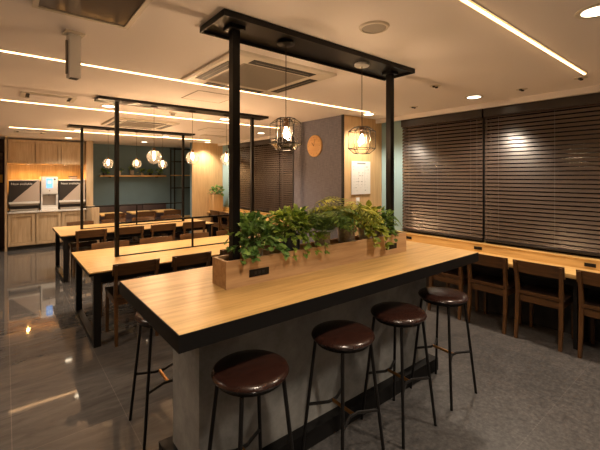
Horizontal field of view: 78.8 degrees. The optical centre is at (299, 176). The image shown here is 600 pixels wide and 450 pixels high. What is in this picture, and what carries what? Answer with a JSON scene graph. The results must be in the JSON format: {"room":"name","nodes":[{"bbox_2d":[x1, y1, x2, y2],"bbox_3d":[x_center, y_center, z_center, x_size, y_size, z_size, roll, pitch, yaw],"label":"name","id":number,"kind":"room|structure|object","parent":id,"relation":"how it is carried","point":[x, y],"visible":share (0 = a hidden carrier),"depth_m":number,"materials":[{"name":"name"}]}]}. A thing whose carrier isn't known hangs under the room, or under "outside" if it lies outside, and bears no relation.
{"room":"restaurant","nodes":[
{"label":"restaurant","id":0,"kind":"room"},
{"bbox_2d":[5,136,6,251],"bbox_3d":[-6.484,0.375,8.048,0.040,2.450,0.770,0,0,-39],"label":"wall","id":1,"kind":"structure","parent":0,"point":[5,136],"depth_m":7.75,"materials":[{"name":"brown wood"}]},
{"bbox_2d":[83,141,92,220],"bbox_3d":[-5.268,0.375,9.029,0.140,2.450,0.770,0,0,-39],"label":"wall","id":2,"kind":"structure","parent":0,"point":[88,167],"depth_m":8.74,"materials":[{"name":"brown wood"}]},
{"bbox_2d":[0,139,189,246],"bbox_3d":[-5.767,0.375,9.185,6.560,2.450,0.100,0,0,-39],"label":"wall","id":3,"kind":"structure","parent":0,"point":[132,190],"depth_m":9.97,"materials":[{"name":"teal paint"}]},
{"bbox_2d":[0,152,3,182],"bbox_3d":[-7.004,-0.200,8.107,0.660,0.720,0.022,0,0,-39],"label":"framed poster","id":4,"kind":"object","parent":3,"relation":"attached to","point":[1,153],"visible":1,"depth_m":8.29,"materials":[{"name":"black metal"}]},
{"bbox_2d":[7,139,34,164],"bbox_3d":[-6.320,-0.550,8.272,0.488,0.540,0.628,0,0,-39],"label":"upper cabinet","id":5,"kind":"object","parent":3,"relation":"attached to","point":[19,151],"visible":1,"depth_m":8.03,"materials":[{"name":"brown wood"}]},
{"bbox_2d":[34,140,60,164],"bbox_3d":[-5.940,-0.550,8.578,0.483,0.540,0.628,0,0,-39],"label":"upper cabinet","id":6,"kind":"object","parent":3,"relation":"attached to","point":[46,152],"visible":0.98,"depth_m":8.35,"materials":[{"name":"brown wood"}]},
{"bbox_2d":[60,141,84,164],"bbox_3d":[-5.563,-0.550,8.882,0.483,0.540,0.628,0,0,-39],"label":"upper cabinet","id":7,"kind":"object","parent":3,"relation":"attached to","point":[70,151],"visible":0.69,"depth_m":8.63,"materials":[{"name":"brown wood"}]},
{"bbox_2d":[99,175,165,177],"bbox_3d":[-4.537,0.000,9.986,1.680,0.060,0.200,0,0,-39],"label":"wall shelf","id":8,"kind":"object","parent":3,"relation":"attached to","point":[109,176],"visible":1,"depth_m":9.90,"materials":[{"name":"brown wood"}]},
{"bbox_2d":[190,142,191,232],"bbox_3d":[-2.365,0.375,9.444,0.940,2.450,0.130,0,0,-39],"label":"wall column","id":9,"kind":"structure","parent":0,"point":[191,142],"depth_m":9.18,"materials":[{"name":"teal paint"}]},
{"bbox_2d":[192,142,222,232],"bbox_3d":[-2.363,0.375,9.343,0.825,2.450,0.030,0,0,-39],"label":"panel","id":10,"kind":"object","parent":9,"relation":"attached to","point":[207,173],"visible":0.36,"depth_m":9.27,"materials":[{"name":"brown wood"}]},
{"bbox_2d":[223,145,228,206],"bbox_3d":[-1.867,-0.005,9.480,0.120,1.690,0.380,0,0,-39],"label":"wall pier","id":11,"kind":"object","parent":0,"point":[225,147],"visible":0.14,"depth_m":9.46,"materials":[{"name":"teal paint"}]},
{"bbox_2d":[0,0,599,147],"bbox_3d":[-1.592,-0.900,3.932,6.660,0.100,13.520,0,0,-39],"label":"ceiling","id":12,"kind":"structure","parent":0,"point":[448,44],"depth_m":2.68,"materials":[{"name":"white paint"}]},
{"bbox_2d":[20,91,76,102],"bbox_3d":[-2.684,-0.842,3.899,0.480,0.016,0.300,0,0,-39],"label":"ceiling vent","id":13,"kind":"object","parent":12,"relation":"in","point":[32,95],"visible":1,"depth_m":3.86,"materials":[{"name":"beige plastic"}]},
{"bbox_2d":[62,29,85,79],"bbox_3d":[-1.344,-0.714,2.167,0.090,0.272,0.100,0,0,43],"label":"ceiling box","id":14,"kind":"object","parent":12,"relation":"hanging from","point":[73,38],"visible":1,"depth_m":2.14,"materials":[{"name":"white plastic"}]},
{"bbox_2d":[32,0,152,29],"bbox_3d":[-0.850,-0.840,1.563,0.440,0.020,0.940,0,0,-39],"label":"ceiling panel","id":15,"kind":"object","parent":12,"relation":"attached to","point":[122,14],"visible":1,"depth_m":1.83,"materials":[{"name":"beige plastic"}]},
{"bbox_2d":[10,127,209,140],"bbox_3d":[-3.549,-0.845,7.416,3.710,0.010,0.044,0,0,-39],"label":"recessed light","id":16,"kind":"object","parent":12,"relation":"in","point":[10,127],"visible":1,"depth_m":7.06,"materials":[{"name":"white plastic"}]},
{"bbox_2d":[0,99,276,127],"bbox_3d":[-1.826,-0.845,5.209,3.800,0.010,0.044,0,0,-39],"label":"recessed light","id":17,"kind":"object","parent":12,"relation":"in","point":[0,99],"visible":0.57,"depth_m":4.76,"materials":[{"name":"white plastic"}]},
{"bbox_2d":[101,117,179,129],"bbox_3d":[-2.573,-0.834,5.864,0.950,0.033,0.950,0,0,-39],"label":"air conditioner","id":18,"kind":"object","parent":12,"relation":"attached to","point":[123,122],"visible":0.86,"depth_m":5.75,"materials":[{"name":"beige plastic"}]},
{"bbox_2d":[119,121,161,127],"bbox_3d":[-2.573,-0.829,5.864,0.600,0.012,0.600,0,0,-39],"label":"grille","id":19,"kind":"object","parent":18,"relation":"attached to","point":[123,123],"depth_m":5.90,"materials":[{"name":"beige"}]},
{"bbox_2d":[0,49,369,112],"bbox_3d":[-0.885,-0.845,3.359,4.660,0.010,0.044,0,0,-39],"label":"recessed light","id":20,"kind":"object","parent":12,"relation":"in","point":[1,50],"visible":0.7,"depth_m":2.97,"materials":[{"name":"white plastic"}]},
{"bbox_2d":[181,90,228,102],"bbox_3d":[-0.969,-0.848,3.908,0.450,0.004,0.450,0,0,-39],"label":"ceiling hatch","id":21,"kind":"object","parent":12,"relation":"attached to","point":[199,95],"visible":0.83,"depth_m":3.87,"materials":[{"name":"beige paint"}]},
{"bbox_2d":[218,132,291,145],"bbox_3d":[-0.843,-0.820,7.929,0.045,0.060,4.080,0,0,-39],"label":"trim","id":22,"kind":"structure","parent":12,"relation":"attached to","point":[271,136],"depth_m":7.96,"materials":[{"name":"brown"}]},
{"bbox_2d":[181,50,336,95],"bbox_3d":[-0.364,-0.834,3.086,0.950,0.033,0.950,0,0,-39],"label":"air conditioner","id":23,"kind":"object","parent":12,"relation":"attached to","point":[259,74],"visible":0.84,"depth_m":2.96,"materials":[{"name":"beige plastic"}]},
{"bbox_2d":[209,63,305,89],"bbox_3d":[-0.364,-0.829,3.086,0.600,0.012,0.600,0,0,-39],"label":"grille","id":24,"kind":"object","parent":23,"relation":"attached to","point":[253,77],"depth_m":3.07,"materials":[{"name":"beige plastic"}]},
{"bbox_2d":[359,20,389,33],"bbox_3d":[0.421,-0.844,2.074,0.172,0.012,0.172,0,0,-39],"label":"ceiling speaker","id":25,"kind":"object","parent":12,"relation":"attached to","point":[376,26],"visible":1,"depth_m":2.06,"materials":[{"name":"beige plastic"}]},
{"bbox_2d":[362,24,385,32],"bbox_3d":[0.421,-0.841,2.074,0.136,0.003,0.136,0,0,-39],"label":"grille","id":26,"kind":"object","parent":25,"relation":"attached to","point":[366,28],"depth_m":2.07,"materials":[{"name":"beige plastic"}]},
{"bbox_2d":[376,85,599,123],"bbox_3d":[3.072,-0.820,3.076,0.045,0.060,6.130,0,0,-39],"label":"trim","id":27,"kind":"structure","parent":12,"relation":"attached to","point":[592,89],"depth_m":4.05,"materials":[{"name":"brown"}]},
{"bbox_2d":[457,0,587,74],"bbox_3d":[0.882,-0.845,1.829,3.790,0.010,0.044,0,0,-39],"label":"recessed light","id":28,"kind":"object","parent":12,"relation":"in","point":[471,4],"visible":1,"depth_m":2.14,"materials":[{"name":"white plastic"}]},
{"bbox_2d":[574,3,599,18],"bbox_3d":[1.523,-0.846,1.871,0.188,0.008,0.188,0,0,-39],"label":"recessed light","id":29,"kind":"object","parent":12,"relation":"in","point":[593,11],"visible":1,"depth_m":1.88,"materials":[{"name":"beige plastic"}]},
{"bbox_2d":[0,231,599,449],"bbox_3d":[-1.592,1.650,3.932,6.660,0.100,13.520,0,0,-39],"label":"floor","id":30,"kind":"structure","parent":0,"point":[58,391],"depth_m":2.79,"materials":[{"name":"stone"}]},
{"bbox_2d":[7,213,35,250],"bbox_3d":[-6.283,1.200,8.224,0.490,0.800,0.748,0,0,-39],"label":"base cabinet","id":31,"kind":"object","parent":30,"relation":"on","point":[21,227],"visible":0.97,"depth_m":7.95,"materials":[{"name":"brown wood"}]},
{"bbox_2d":[7,208,85,213],"bbox_3d":[-5.897,0.782,8.525,1.469,0.035,0.765,0,0,-39],"label":"countertop","id":32,"kind":"structure","parent":31,"relation":"on","point":[8,211],"depth_m":8.19,"materials":[{"name":"white stone"}]},
{"bbox_2d":[8,180,39,211],"bbox_3d":[-6.181,0.420,8.177,0.550,0.690,0.510,0,0,-39],"label":"machine","id":33,"kind":"object","parent":32,"relation":"on","point":[24,195],"visible":1,"depth_m":8.00,"materials":[{"name":"black"}]},
{"bbox_2d":[10,208,37,211],"bbox_3d":[-6.045,0.736,8.009,0.490,0.042,0.005,0,0,-39],"label":"grille","id":34,"kind":"object","parent":33,"relation":"attached to","point":[11,209],"depth_m":7.99,"materials":[{"name":"silver metal"}]},
{"bbox_2d":[39,177,57,209],"bbox_3d":[-5.825,0.385,8.458,0.320,0.760,0.460,0,0,-39],"label":"water dispenser","id":35,"kind":"object","parent":32,"relation":"on","point":[48,185],"visible":0.98,"depth_m":8.32,"materials":[{"name":"white plastic"}]},
{"bbox_2d":[39,205,57,209],"bbox_3d":[-5.825,0.715,8.458,0.320,0.100,0.460,0,0,-39],"label":"drip tray","id":36,"kind":"object","parent":35,"relation":"on","point":[42,207],"depth_m":8.30,"materials":[{"name":"white plastic"}]},
{"bbox_2d":[58,179,84,209],"bbox_3d":[-5.484,0.420,8.739,0.530,0.690,0.510,0,0,-39],"label":"machine","id":37,"kind":"object","parent":32,"relation":"on","point":[68,190],"visible":0.98,"depth_m":8.54,"materials":[{"name":"black"}]},
{"bbox_2d":[35,211,60,247],"bbox_3d":[-5.904,1.200,8.530,0.485,0.800,0.748,0,0,-39],"label":"base cabinet","id":38,"kind":"object","parent":30,"relation":"on","point":[45,235],"visible":0.78,"depth_m":8.23,"materials":[{"name":"brown wood"}]},
{"bbox_2d":[61,210,85,245],"bbox_3d":[-5.526,1.200,8.835,0.485,0.800,0.748,0,0,-39],"label":"base cabinet","id":39,"kind":"object","parent":30,"relation":"on","point":[66,216],"visible":0.29,"depth_m":8.51,"materials":[{"name":"brown wood"}]},
{"bbox_2d":[66,221,96,269],"bbox_3d":[-3.912,1.213,6.552,0.430,0.778,0.471,0,0,-39],"label":"dining chair","id":40,"kind":"object","parent":30,"relation":"on","point":[72,245],"visible":0.51,"depth_m":6.48,"materials":[{"name":"brown wood"}]},
{"bbox_2d":[73,229,106,275],"bbox_3d":[-3.345,1.213,5.801,0.430,0.778,0.471,0,0,-38],"label":"dining chair","id":41,"kind":"object","parent":30,"relation":"on","point":[98,232],"visible":0.49,"depth_m":5.64,"materials":[{"name":"brown wood"}]},
{"bbox_2d":[87,207,98,242],"bbox_3d":[-4.805,1.150,8.471,0.150,0.900,0.660,0,0,-39],"label":"end panel","id":42,"kind":"object","parent":30,"relation":"on","point":[93,212],"visible":0.36,"depth_m":8.23,"materials":[{"name":"brown wood"}]},
{"bbox_2d":[101,213,125,241],"bbox_3d":[-4.276,1.213,8.358,0.430,0.778,0.471,0,0,-40],"label":"dining chair","id":43,"kind":"object","parent":30,"relation":"on","point":[111,215],"visible":0.25,"depth_m":8.15,"materials":[{"name":"brown wood"}]},
{"bbox_2d":[91,240,136,316],"bbox_3d":[-2.260,1.213,4.441,0.430,0.778,0.471,0,0,-38],"label":"dining chair","id":44,"kind":"object","parent":30,"relation":"on","point":[103,245],"visible":0.25,"depth_m":4.53,"materials":[{"name":"brown wood"}]},
{"bbox_2d":[101,218,130,241],"bbox_3d":[-3.476,1.213,6.904,0.430,0.778,0.471,0,0,-38],"label":"dining chair","id":45,"kind":"object","parent":30,"relation":"on","point":[120,219],"visible":0.38,"depth_m":6.93,"materials":[{"name":"brown wood"}]},
{"bbox_2d":[119,226,143,245],"bbox_3d":[-2.909,1.213,6.152,0.430,0.778,0.471,0,0,-38],"label":"dining chair","id":46,"kind":"object","parent":30,"relation":"on","point":[135,229],"visible":0.35,"depth_m":6.01,"materials":[{"name":"brown wood"}]},
{"bbox_2d":[105,258,159,346],"bbox_3d":[-1.711,1.213,3.713,0.430,0.778,0.471,0,0,-39],"label":"dining chair","id":47,"kind":"object","parent":30,"relation":"on","point":[112,293],"visible":0.66,"depth_m":3.51,"materials":[{"name":"brown wood"}]},
{"bbox_2d":[99,203,165,240],"bbox_3d":[-4.481,1.180,9.741,1.940,0.840,0.630,0,0,-39],"label":"bench","id":48,"kind":"object","parent":30,"relation":"on","point":[123,209],"visible":0.08,"depth_m":9.90,"materials":[{"name":"brown"}]},
{"bbox_2d":[99,205,113,220],"bbox_3d":[-5.142,0.980,9.529,0.640,0.440,0.130,0,0,-39],"label":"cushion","id":49,"kind":"object","parent":48,"relation":"on","point":[101,209],"depth_m":9.49,"materials":[{"name":"brown leather"}]},
{"bbox_2d":[119,204,141,218],"bbox_3d":[-4.639,0.980,9.935,0.640,0.440,0.130,0,0,-39],"label":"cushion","id":50,"kind":"object","parent":48,"relation":"on","point":[123,209],"depth_m":9.87,"materials":[{"name":"brown leather"}]},
{"bbox_2d":[142,203,165,216],"bbox_3d":[-4.137,0.980,10.340,0.640,0.440,0.130,0,0,-39],"label":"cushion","id":51,"kind":"object","parent":48,"relation":"on","point":[157,206],"depth_m":10.30,"materials":[{"name":"brown leather"}]},
{"bbox_2d":[52,219,213,282],"bbox_3d":[-2.994,1.245,6.688,2.464,0.710,1.214,0,0,-39],"label":"dining table","id":52,"kind":"object","parent":30,"relation":"on","point":[66,233],"visible":0.68,"depth_m":6.24,"materials":[{"name":"brown wood"}]},
{"bbox_2d":[67,124,194,228],"bbox_3d":[-2.994,0.020,6.688,2.140,1.740,0.240,0,0,-39],"label":"frame","id":53,"kind":"object","parent":52,"relation":"on","point":[81,127],"visible":0.98,"depth_m":6.43,"materials":[{"name":"black metal"}]},
{"bbox_2d":[132,216,159,242],"bbox_3d":[-3.056,1.213,7.242,0.430,0.778,0.471,0,0,-39],"label":"dining chair","id":54,"kind":"object","parent":30,"relation":"on","point":[138,218],"visible":0.4,"depth_m":7.24,"materials":[{"name":"brown wood"}]},
{"bbox_2d":[137,211,155,241],"bbox_3d":[-3.748,1.213,8.784,0.430,0.778,0.471,0,0,-38],"label":"dining chair","id":55,"kind":"object","parent":30,"relation":"on","point":[145,213],"visible":0.33,"depth_m":8.61,"materials":[{"name":"brown wood"}]},
{"bbox_2d":[129,312,172,449],"bbox_3d":[-0.884,1.230,2.370,0.354,0.742,0.354,0,0,-38],"label":"bar stool","id":56,"kind":"object","parent":30,"relation":"on","point":[138,318],"visible":0.26,"depth_m":2.24,"materials":[{"name":"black metal"}]},
{"bbox_2d":[139,236,181,277],"bbox_3d":[-1.824,1.213,4.793,0.430,0.778,0.471,0,0,-38],"label":"dining chair","id":57,"kind":"object","parent":30,"relation":"on","point":[159,239],"visible":0.21,"depth_m":4.93,"materials":[{"name":"brown wood"}]},
{"bbox_2d":[150,223,175,240],"bbox_3d":[-2.488,1.213,6.492,0.430,0.778,0.471,0,0,-39],"label":"dining chair","id":58,"kind":"object","parent":30,"relation":"on","point":[172,226],"visible":0.44,"depth_m":6.31,"materials":[{"name":"brown wood"}]},
{"bbox_2d":[160,209,181,235],"bbox_3d":[-3.265,1.213,9.174,0.430,0.778,0.471,0,0,-38],"label":"dining chair","id":59,"kind":"object","parent":30,"relation":"on","point":[166,212],"visible":0.39,"depth_m":8.99,"materials":[{"name":"brown wood"}]},
{"bbox_2d":[160,215,187,236],"bbox_3d":[-2.620,1.213,7.595,0.430,0.778,0.471,0,0,-39],"label":"dining chair","id":60,"kind":"object","parent":30,"relation":"on","point":[177,234],"visible":0.38,"depth_m":7.59,"materials":[{"name":"brown wood"}]},
{"bbox_2d":[71,234,280,347],"bbox_3d":[-1.351,1.245,4.589,2.464,0.710,1.184,0,0,-39],"label":"dining table","id":61,"kind":"object","parent":30,"relation":"on","point":[97,264],"visible":0.52,"depth_m":4.06,"materials":[{"name":"brown wood"}]},
{"bbox_2d":[94,95,268,256],"bbox_3d":[-1.351,0.020,4.589,2.140,1.740,0.240,0,0,-39],"label":"frame","id":62,"kind":"object","parent":61,"relation":"on","point":[116,101],"visible":0.83,"depth_m":4.24,"materials":[{"name":"black metal"}]},
{"bbox_2d":[170,148,189,217],"bbox_3d":[-3.386,0.395,10.567,0.626,2.410,0.330,0,0,-39],"label":"rack","id":63,"kind":"object","parent":30,"relation":"on","point":[174,149],"visible":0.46,"depth_m":10.48,"materials":[{"name":"black metal"}]},
{"bbox_2d":[175,221,205,240],"bbox_3d":[-2.053,1.213,6.843,0.430,0.778,0.471,0,0,-38],"label":"dining chair","id":64,"kind":"object","parent":30,"relation":"on","point":[197,224],"visible":0.38,"depth_m":6.68,"materials":[{"name":"brown wood"}]},
{"bbox_2d":[172,251,211,271],"bbox_3d":[-1.275,1.213,4.065,0.430,0.778,0.471,0,0,-39],"label":"dining chair","id":65,"kind":"object","parent":30,"relation":"on","point":[196,258],"visible":0.38,"depth_m":3.88,"materials":[{"name":"brown wood"}]},
{"bbox_2d":[180,232,211,270],"bbox_3d":[-1.404,1.213,5.132,0.430,0.778,0.471,0,0,-39],"label":"dining chair","id":66,"kind":"object","parent":30,"relation":"on","point":[200,234],"visible":0.17,"depth_m":5.27,"materials":[{"name":"brown wood"}]},
{"bbox_2d":[210,210,227,236],"bbox_3d":[-1.921,1.213,8.986,0.471,0.778,0.430,0,0,-40],"label":"dining chair","id":67,"kind":"object","parent":30,"relation":"on","point":[212,212],"visible":0.63,"depth_m":8.87,"materials":[{"name":"brown wood"}]},
{"bbox_2d":[219,211,228,229],"bbox_3d":[-1.620,1.213,8.613,0.471,0.778,0.430,0,0,-38],"label":"dining chair","id":68,"kind":"object","parent":30,"relation":"on","point":[223,226],"visible":0.48,"depth_m":8.50,"materials":[{"name":"brown wood"}]},
{"bbox_2d":[207,207,287,236],"bbox_3d":[-0.919,1.194,7.871,0.455,0.812,4.065,0,0,-39],"label":"dining table","id":69,"kind":"object","parent":30,"relation":"on","point":[225,209],"depth_m":9.22,"materials":[{"name":"brown wood"}]},
{"bbox_2d":[209,185,224,211],"bbox_3d":[-2.099,0.541,9.226,0.388,0.696,0.384,0,0,28],"label":"wooden planter","id":70,"kind":"object","parent":69,"relation":"on","point":[215,200],"visible":0.97,"depth_m":9.15,"materials":[{"name":"brown wood"}]},
{"bbox_2d":[208,349,293,449],"bbox_3d":[-0.226,1.230,1.674,0.354,0.742,0.354,0,0,-39],"label":"bar stool","id":71,"kind":"object","parent":30,"relation":"on","point":[254,372],"visible":1,"depth_m":1.64,"materials":[{"name":"brown leather"}]},
{"bbox_2d":[119,241,478,449],"bbox_3d":[0.186,1.100,2.487,2.397,1.000,0.923,0,0,-39],"label":"table","id":72,"kind":"object","parent":30,"relation":"on","point":[203,322],"visible":0.74,"depth_m":2.06,"materials":[{"name":"brown wood"}]},
{"bbox_2d":[200,8,414,260],"bbox_3d":[0.169,-0.125,2.482,1.660,1.450,0.300,0,0,-39],"label":"frame","id":73,"kind":"object","parent":72,"relation":"on","point":[235,27],"visible":0.92,"depth_m":2.22,"materials":[{"name":"black metal"}]},
{"bbox_2d":[270,39,301,150],"bbox_3d":[-0.088,-0.499,2.274,0.194,0.676,0.198,0,0,-39],"label":"cage pendant","id":74,"kind":"object","parent":73,"relation":"hanging from","point":[284,43],"visible":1,"depth_m":2.26,"materials":[{"name":"black metal"}]},
{"bbox_2d":[348,62,375,153],"bbox_3d":[0.461,-0.502,2.717,0.196,0.670,0.200,0,0,-39],"label":"cage pendant","id":75,"kind":"object","parent":73,"relation":"hanging from","point":[360,65],"visible":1,"depth_m":2.71,"materials":[{"name":"black metal"}]},
{"bbox_2d":[212,232,405,289],"bbox_3d":[0.182,0.526,2.486,1.595,0.148,0.168,0,0,-39],"label":"planter box","id":76,"kind":"object","parent":72,"relation":"on","point":[226,274],"visible":0.86,"depth_m":2.24,"materials":[{"name":"brown wood"}]},
{"bbox_2d":[224,210,290,264],"bbox_3d":[-0.274,0.397,2.125,0.387,0.406,0.323,0,0,-39],"label":"ivy","id":77,"kind":"object","parent":76,"relation":"in","point":[250,247],"visible":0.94,"depth_m":2.08,"materials":[{"name":"green plant"}]},
{"bbox_2d":[244,244,262,257],"bbox_3d":[-0.271,0.500,2.127,0.116,0.200,0.116,0,0,-39],"label":"pot","id":78,"kind":"object","parent":77,"relation":"on","point":[260,250],"depth_m":2.09,"materials":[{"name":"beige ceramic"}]},
{"bbox_2d":[249,267,268,277],"bbox_3d":[-0.229,0.537,2.051,0.130,0.040,0.004,0,0,-39],"label":"power socket","id":79,"kind":"object","parent":76,"relation":"attached to","point":[254,272],"depth_m":2.05,"materials":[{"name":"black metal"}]},
{"bbox_2d":[264,204,329,260],"bbox_3d":[-0.060,0.386,2.304,0.442,0.428,0.292,0,0,-39],"label":"ivy","id":80,"kind":"object","parent":76,"relation":"in","point":[289,238],"visible":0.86,"depth_m":2.26,"materials":[{"name":"green plant"}]},
{"bbox_2d":[281,233,299,250],"bbox_3d":[-0.060,0.482,2.303,0.124,0.235,0.124,0,0,-39],"label":"pot","id":81,"kind":"object","parent":80,"relation":"on","point":[289,244],"depth_m":2.25,"materials":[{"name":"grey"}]},
{"bbox_2d":[353,200,393,249],"bbox_3d":[0.501,0.387,2.721,0.292,0.426,0.279,0,0,-39],"label":"plant","id":82,"kind":"object","parent":76,"relation":"in","point":[368,232],"visible":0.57,"depth_m":2.70,"materials":[{"name":"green plant"}]},
{"bbox_2d":[363,206,401,241],"bbox_3d":[0.643,0.413,2.835,0.398,0.374,0.284,0,0,-39],"label":"plant","id":83,"kind":"object","parent":76,"relation":"in","point":[383,215],"visible":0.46,"depth_m":2.80,"materials":[{"name":"green plant"}]},
{"bbox_2d":[283,208,364,246],"bbox_3d":[0.165,0.406,2.457,0.543,0.389,0.572,0,0,44],"label":"potted fern","id":84,"kind":"object","parent":72,"relation":"on","point":[322,224],"visible":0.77,"depth_m":2.33,"materials":[{"name":"green plant"}]},
{"bbox_2d":[314,231,329,246],"bbox_3d":[0.150,0.490,2.466,0.112,0.220,0.112,0,0,-39],"label":"pot","id":85,"kind":"object","parent":84,"relation":"on","point":[320,241],"depth_m":2.42,"materials":[{"name":"beige ceramic"}]},
{"bbox_2d":[310,196,383,242],"bbox_3d":[0.328,0.374,2.617,0.543,0.451,0.517,0,0,11],"label":"potted fern","id":86,"kind":"object","parent":72,"relation":"on","point":[346,236],"visible":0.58,"depth_m":2.53,"materials":[{"name":"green plant"}]},
{"bbox_2d":[338,227,354,242],"bbox_3d":[0.333,0.482,2.613,0.127,0.235,0.127,0,0,-39],"label":"pot","id":87,"kind":"object","parent":86,"relation":"on","point":[346,236],"depth_m":2.56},
{"bbox_2d":[301,320,384,449],"bbox_3d":[0.240,1.230,2.051,0.354,0.742,0.354,0,0,-38],"label":"bar stool","id":88,"kind":"object","parent":30,"relation":"on","point":[344,337],"visible":1,"depth_m":2.02,"materials":[{"name":"brown leather"}]},
{"bbox_2d":[360,301,436,449],"bbox_3d":[0.639,1.230,2.377,0.354,0.742,0.354,0,0,-37],"label":"bar stool","id":89,"kind":"object","parent":30,"relation":"on","point":[402,315],"visible":1,"depth_m":2.34,"materials":[{"name":"brown leather"}]},
{"bbox_2d":[410,286,476,410],"bbox_3d":[1.069,1.230,2.728,0.354,0.742,0.354,0,0,-37],"label":"bar stool","id":90,"kind":"object","parent":30,"relation":"on","point":[447,297],"visible":1,"depth_m":2.69,"materials":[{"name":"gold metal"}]},
{"bbox_2d":[428,267,478,319],"bbox_3d":[1.821,1.213,4.348,0.471,0.778,0.430,0,0,-39],"label":"dining chair","id":91,"kind":"object","parent":30,"relation":"on","point":[460,275],"visible":0.38,"depth_m":4.26,"materials":[{"name":"brown wood"}]},
{"bbox_2d":[467,254,522,333],"bbox_3d":[2.116,1.213,3.982,0.471,0.778,0.430,0,0,-39],"label":"dining chair","id":92,"kind":"object","parent":30,"relation":"on","point":[486,283],"visible":0.88,"depth_m":3.86,"materials":[{"name":"brown wood"}]},
{"bbox_2d":[399,231,599,349],"bbox_3d":[2.686,1.194,3.404,0.455,0.812,5.125,0,0,-39],"label":"counter","id":93,"kind":"object","parent":30,"relation":"on","point":[571,262],"depth_m":3.77,"materials":[{"name":"brown wood"}]},
{"bbox_2d":[406,240,599,278],"bbox_3d":[2.649,0.909,3.374,0.360,0.038,5.125,0,0,-39],"label":"countertop","id":94,"kind":"structure","parent":93,"relation":"on","point":[570,272],"depth_m":3.70,"materials":[{"name":"brown wood"}]},
{"bbox_2d":[513,259,572,351],"bbox_3d":[2.418,1.213,3.608,0.471,0.778,0.430,0,0,-40],"label":"dining chair","id":95,"kind":"object","parent":30,"relation":"on","point":[560,298],"visible":0.9,"depth_m":3.52,"materials":[{"name":"brown wood"}]},
{"bbox_2d":[576,269,599,358],"bbox_3d":[2.744,1.213,3.204,0.471,0.778,0.430,0,0,-39],"label":"dining chair","id":96,"kind":"object","parent":30,"relation":"on","point":[590,307],"visible":1,"depth_m":3.22,"materials":[{"name":"brown wood"}]},
{"bbox_2d":[294,115,340,243],"bbox_3d":[0.602,0.375,5.767,0.940,2.450,1.100,0,0,-39],"label":"wall column","id":97,"kind":"structure","parent":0,"point":[317,178],"depth_m":5.42,"materials":[{"name":"paper"}]},
{"bbox_2d":[292,124,293,210],"bbox_3d":[-0.109,0.375,5.898,0.013,2.450,0.027,0,0,-39],"label":"trim","id":98,"kind":"structure","parent":97,"relation":"attached to","point":[293,124],"depth_m":5.88,"materials":[{"name":"black metal"}]},
{"bbox_2d":[307,135,322,156],"bbox_3d":[0.216,-0.455,5.468,0.035,0.324,0.324,0,0,-39],"label":"wall clock","id":99,"kind":"object","parent":97,"relation":"attached to","point":[314,146],"visible":1,"depth_m":5.45,"materials":[{"name":"brown wood"}]},
{"bbox_2d":[341,114,343,205],"bbox_3d":[0.590,0.375,5.028,0.017,2.450,0.040,0,0,-39],"label":"trim","id":100,"kind":"structure","parent":97,"relation":"attached to","point":[342,116],"depth_m":5.02,"materials":[{"name":"black metal"}]},
{"bbox_2d":[344,115,381,235],"bbox_3d":[0.912,0.375,5.291,0.815,2.450,0.030,0,0,-39],"label":"panel","id":101,"kind":"object","parent":97,"relation":"attached to","point":[375,157],"visible":0.43,"depth_m":5.29,"materials":[{"name":"brown wood"}]},
{"bbox_2d":[351,161,369,194],"bbox_3d":[0.873,0.020,5.232,0.400,0.470,0.011,0,0,-39],"label":"poster","id":102,"kind":"object","parent":101,"relation":"attached to","point":[360,170],"visible":1,"depth_m":5.22,"materials":[{"name":"white paper"}]},
{"bbox_2d":[382,121,403,230],"bbox_3d":[1.395,-0.005,5.437,0.120,1.690,0.410,0,0,-39],"label":"wall pier","id":103,"kind":"object","parent":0,"point":[398,129],"visible":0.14,"depth_m":5.33,"materials":[{"name":"teal paint"}]},
{"bbox_2d":[224,218,599,341],"bbox_3d":[0.960,1.220,5.992,0.100,0.760,13.320,0,0,-39],"label":"wall","id":104,"kind":"structure","parent":0,"point":[544,316],"depth_m":4.01,"materials":[{"name":"black"}]},
{"bbox_2d":[240,143,291,212],"bbox_3d":[-0.693,0.040,8.024,0.060,1.600,3.410,0,0,-39],"label":"window","id":105,"kind":"structure","parent":104,"relation":"in","point":[279,152],"depth_m":7.99,"materials":[{"name":"black metal"}]},
{"bbox_2d":[228,142,249,208],"bbox_3d":[-1.467,-0.020,8.826,0.068,1.560,1.092,0,0,-39],"label":"blind","id":106,"kind":"object","parent":105,"relation":"attached to","point":[244,174],"visible":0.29,"depth_m":8.61,"materials":[{"name":"brown wood"}]},
{"bbox_2d":[254,138,279,212],"bbox_3d":[-0.769,-0.020,7.963,0.068,1.560,1.092,0,0,-39],"label":"blind","id":107,"kind":"object","parent":105,"relation":"attached to","point":[265,178],"visible":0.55,"depth_m":7.92,"materials":[{"name":"brown wood"}]},
{"bbox_2d":[280,136,291,209],"bbox_3d":[-0.072,-0.020,7.099,0.068,1.560,1.092,0,0,-39],"label":"blind","id":108,"kind":"object","parent":105,"relation":"attached to","point":[283,177],"visible":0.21,"depth_m":7.36,"materials":[{"name":"brown wood"}]},
{"bbox_2d":[404,105,599,257],"bbox_3d":[3.298,0.040,3.079,0.060,1.600,5.700,0,0,-39],"label":"window","id":109,"kind":"structure","parent":104,"relation":"in","point":[483,119],"depth_m":4.14,"materials":[{"name":"black metal"}]},
{"bbox_2d":[401,109,483,240],"bbox_3d":[1.811,-0.020,4.764,0.068,1.560,1.132,0,0,-39],"label":"blind","id":110,"kind":"object","parent":109,"relation":"attached to","point":[471,115],"visible":1,"depth_m":4.71,"materials":[{"name":"brown wood"}]},
{"bbox_2d":[483,92,599,255],"bbox_3d":[2.628,-0.020,3.752,0.068,1.560,1.432,0,0,-39],"label":"blind","id":111,"kind":"object","parent":109,"relation":"attached to","point":[593,99],"visible":0.99,"depth_m":3.83,"materials":[{"name":"brown wood"}]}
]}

